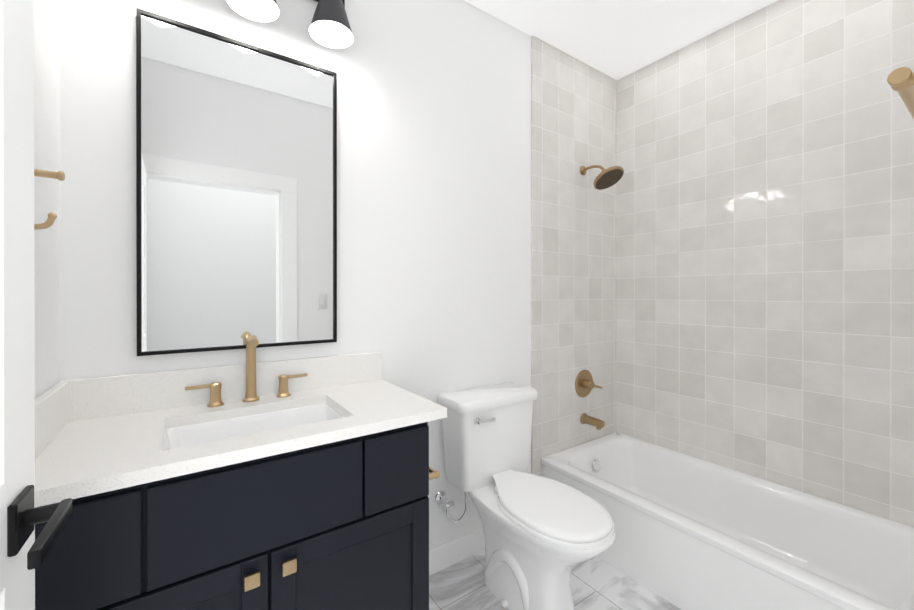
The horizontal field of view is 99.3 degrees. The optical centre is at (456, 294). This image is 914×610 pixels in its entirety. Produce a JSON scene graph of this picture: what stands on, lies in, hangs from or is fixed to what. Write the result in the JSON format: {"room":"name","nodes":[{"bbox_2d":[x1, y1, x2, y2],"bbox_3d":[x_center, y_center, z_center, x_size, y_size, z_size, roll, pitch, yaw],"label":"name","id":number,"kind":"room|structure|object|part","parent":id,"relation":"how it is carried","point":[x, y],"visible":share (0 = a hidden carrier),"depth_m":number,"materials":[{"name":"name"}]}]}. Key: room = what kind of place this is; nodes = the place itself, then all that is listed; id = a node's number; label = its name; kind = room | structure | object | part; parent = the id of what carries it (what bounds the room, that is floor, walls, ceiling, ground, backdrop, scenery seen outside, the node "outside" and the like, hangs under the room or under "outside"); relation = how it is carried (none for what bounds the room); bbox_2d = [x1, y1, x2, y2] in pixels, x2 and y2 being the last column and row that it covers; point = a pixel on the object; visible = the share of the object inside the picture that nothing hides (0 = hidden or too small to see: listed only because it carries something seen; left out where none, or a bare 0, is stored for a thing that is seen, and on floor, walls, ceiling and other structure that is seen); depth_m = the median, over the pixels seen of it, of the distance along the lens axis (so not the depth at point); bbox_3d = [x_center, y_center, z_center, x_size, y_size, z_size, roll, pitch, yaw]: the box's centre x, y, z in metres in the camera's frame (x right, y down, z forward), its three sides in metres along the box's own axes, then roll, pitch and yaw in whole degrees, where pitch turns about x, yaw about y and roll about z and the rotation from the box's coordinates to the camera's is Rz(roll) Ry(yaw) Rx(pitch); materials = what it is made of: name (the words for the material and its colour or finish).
{"room":"bathroom","nodes":[
{"label":"bathroom","id":0,"kind":"room"},
{"bbox_2d":[34,0,60,398],"bbox_3d":[-0.365,-0.072,-0.091,0.115,2.740,3.065,0,0,-35],"label":"wall","id":1,"kind":"structure","parent":0,"point":[47,190],"depth_m":1.00,"materials":[{"name":"white paint"}]},
{"bbox_2d":[34,212,56,229],"bbox_3d":[-0.888,-0.147,0.819,0.066,0.058,0.024,0,0,-35],"label":"robe hook","id":2,"kind":"object","parent":1,"relation":"attached to","point":[50,220],"visible":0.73,"depth_m":0.83,"materials":[{"name":"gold metal"}]},
{"bbox_2d":[34,169,64,180],"bbox_3d":[-0.884,-0.256,0.821,0.076,0.052,0.024,0,0,-35],"label":"robe hook","id":3,"kind":"object","parent":1,"relation":"attached to","point":[59,175],"visible":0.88,"depth_m":0.83,"materials":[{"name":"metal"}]},
{"bbox_2d":[60,0,530,549],"bbox_3d":[-0.052,-0.076,1.908,2.685,2.740,0.143,0,0,-35],"label":"wall","id":4,"kind":"structure","parent":0,"point":[434,198],"depth_m":1.46,"materials":[{"name":"white paint"}]},
{"bbox_3d":[-0.730,-0.341,1.364,0.610,1.058,0.027,0,0,-35],"label":"mirror","id":5,"kind":"part","parent":4,"relation":"part of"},
{"bbox_2d":[227,0,278,21],"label":"sconce","id":6,"kind":"object","parent":4,"relation":"attached to","point":[255,10],"depth_m":1.33,"materials":[{"name":"white glass"}]},
{"bbox_2d":[309,0,353,48],"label":"sconce","id":7,"kind":"object","parent":4,"relation":"attached to","point":[329,27],"depth_m":1.41,"materials":[{"name":"black metal"}]},
{"bbox_2d":[531,35,616,475],"bbox_3d":[0.748,-0.077,2.406,0.803,2.740,0.012,0,0,-35],"label":"shower wall tile","id":8,"kind":"structure","parent":4,"relation":"attached to","point":[573,240],"depth_m":2.36,"materials":[{"name":"beige tile"}]},
{"bbox_2d":[575,370,602,396],"bbox_3d":[0.817,0.558,2.399,0.172,0.172,0.079,0,0,-35],"label":"tub valve","id":9,"kind":"object","parent":8,"relation":"attached to","point":[585,385],"visible":1,"depth_m":2.40,"materials":[{"name":"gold metal"}]},
{"bbox_2d":[580,413,604,429],"bbox_3d":[0.834,0.779,2.374,0.068,0.070,0.140,0,0,-35],"label":"tub spout","id":10,"kind":"object","parent":8,"relation":"attached to","point":[585,418],"visible":1,"depth_m":2.36,"materials":[{"name":"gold metal"}]},
{"bbox_2d":[580,165,623,189],"bbox_3d":[0.859,-0.716,2.315,0.180,0.172,0.261,0,0,-35],"label":"shower head","id":11,"kind":"object","parent":8,"relation":"attached to","point":[608,177],"visible":1,"depth_m":2.27},
{"bbox_2d":[429,549,680,609],"bbox_3d":[0.817,1.326,0.665,2.985,0.060,3.250,0,0,-35],"label":"floor","id":12,"kind":"structure","parent":0,"point":[597,583],"depth_m":1.70,"materials":[{"name":"tile"}]},
{"bbox_2d":[35,335,446,609],"bbox_3d":[-0.566,0.716,1.172,0.994,1.159,0.532,0,0,-35],"label":"bathroom vanity","id":13,"kind":"object","parent":12,"relation":"on","point":[290,484],"visible":0.94,"depth_m":1.01,"materials":[{"name":"painted wood"},{"name":"quartz"},{"name":"champagne bronze"}]},
{"bbox_2d":[35,351,446,506],"bbox_3d":[-0.578,0.318,1.171,0.973,0.148,0.518,0,0,-35],"label":"countertop","id":14,"kind":"structure","parent":13,"relation":"on","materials":[{"name":"stone"}]},
{"bbox_2d":[185,335,307,406],"bbox_3d":[-0.687,0.249,1.304,0.370,0.226,0.108,0,0,-35],"label":"faucet","id":15,"kind":"object","parent":14,"relation":"on","point":[278,383],"depth_m":1.32,"materials":[{"name":"gold metal"}]},
{"bbox_2d":[162,403,343,450],"bbox_3d":[-0.577,0.467,1.146,0.504,0.151,0.325,0,0,-35],"label":"sink","id":16,"kind":"object","parent":14,"relation":"in","point":[186,433],"depth_m":1.24,"materials":[{"name":"white ceramic"}]},
{"bbox_2d":[429,527,484,575],"bbox_3d":[0.030,1.240,1.903,0.951,0.108,0.019,0,0,-35],"label":"baseboard","id":17,"kind":"structure","parent":12,"relation":"on","point":[449,553],"depth_m":1.86,"materials":[{"name":"white paint"}]},
{"bbox_2d":[435,382,614,609],"bbox_3d":[0.301,0.881,1.644,0.470,0.829,0.752,0,0,-35],"label":"toilet","id":18,"kind":"object","parent":12,"relation":"on","point":[543,536],"visible":1,"depth_m":1.64,"materials":[{"name":"white ceramic"}]},
{"bbox_3d":[0.350,0.839,1.574,0.360,0.040,0.565,0,0,-35],"label":"seat","id":19,"kind":"part","parent":18,"relation":"part of","materials":[{"name":"white plastic"}]},
{"bbox_2d":[541,432,913,609],"bbox_3d":[1.209,1.113,1.800,0.738,0.362,1.508,0,0,-35],"label":"bathtub","id":20,"kind":"object","parent":12,"relation":"on","point":[693,533],"visible":0.92,"depth_m":1.70,"materials":[{"name":"white ceramic"}]},
{"bbox_2d":[464,0,777,79],"bbox_3d":[0.817,-1.474,0.660,2.985,0.060,3.250,0,0,-35],"label":"ceiling","id":21,"kind":"structure","parent":0,"point":[616,39],"depth_m":2.08,"materials":[{"name":"white paint"}]},
{"bbox_2d":[617,0,913,526],"bbox_3d":[1.557,-0.076,2.048,0.115,2.740,1.754,0,0,-35],"label":"wall","id":22,"kind":"structure","parent":0,"point":[765,252],"depth_m":1.91,"materials":[{"name":"tile"}]},
{"bbox_3d":[0.878,-0.074,0.575,2.685,2.740,0.115,0,0,-35],"label":"wall","id":23,"kind":"structure","parent":0,"visible":0},
{"bbox_2d":[0,0,71,609],"bbox_3d":[-0.402,0.274,0.242,0.105,2.030,0.806,0,0,-34],"label":"door leaf","id":24,"kind":"structure","parent":23,"relation":"in","point":[17,429],"depth_m":0.52,"materials":[{"name":"white paint"}]},
{"bbox_3d":[-0.392,0.277,0.226,0.105,1.730,0.769,0,0,-34],"label":"door hardware","id":25,"kind":"part","parent":24,"relation":"part of","materials":[{"name":"black metal"}]},
{"bbox_2d":[887,67,913,118],"bbox_3d":[1.000,-0.356,0.788,0.640,0.054,0.093,0,0,-35],"label":"towel bar","id":26,"kind":"object","parent":23,"relation":"attached to","point":[900,80],"visible":1,"depth_m":0.64,"materials":[{"name":"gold metal"}]}
]}

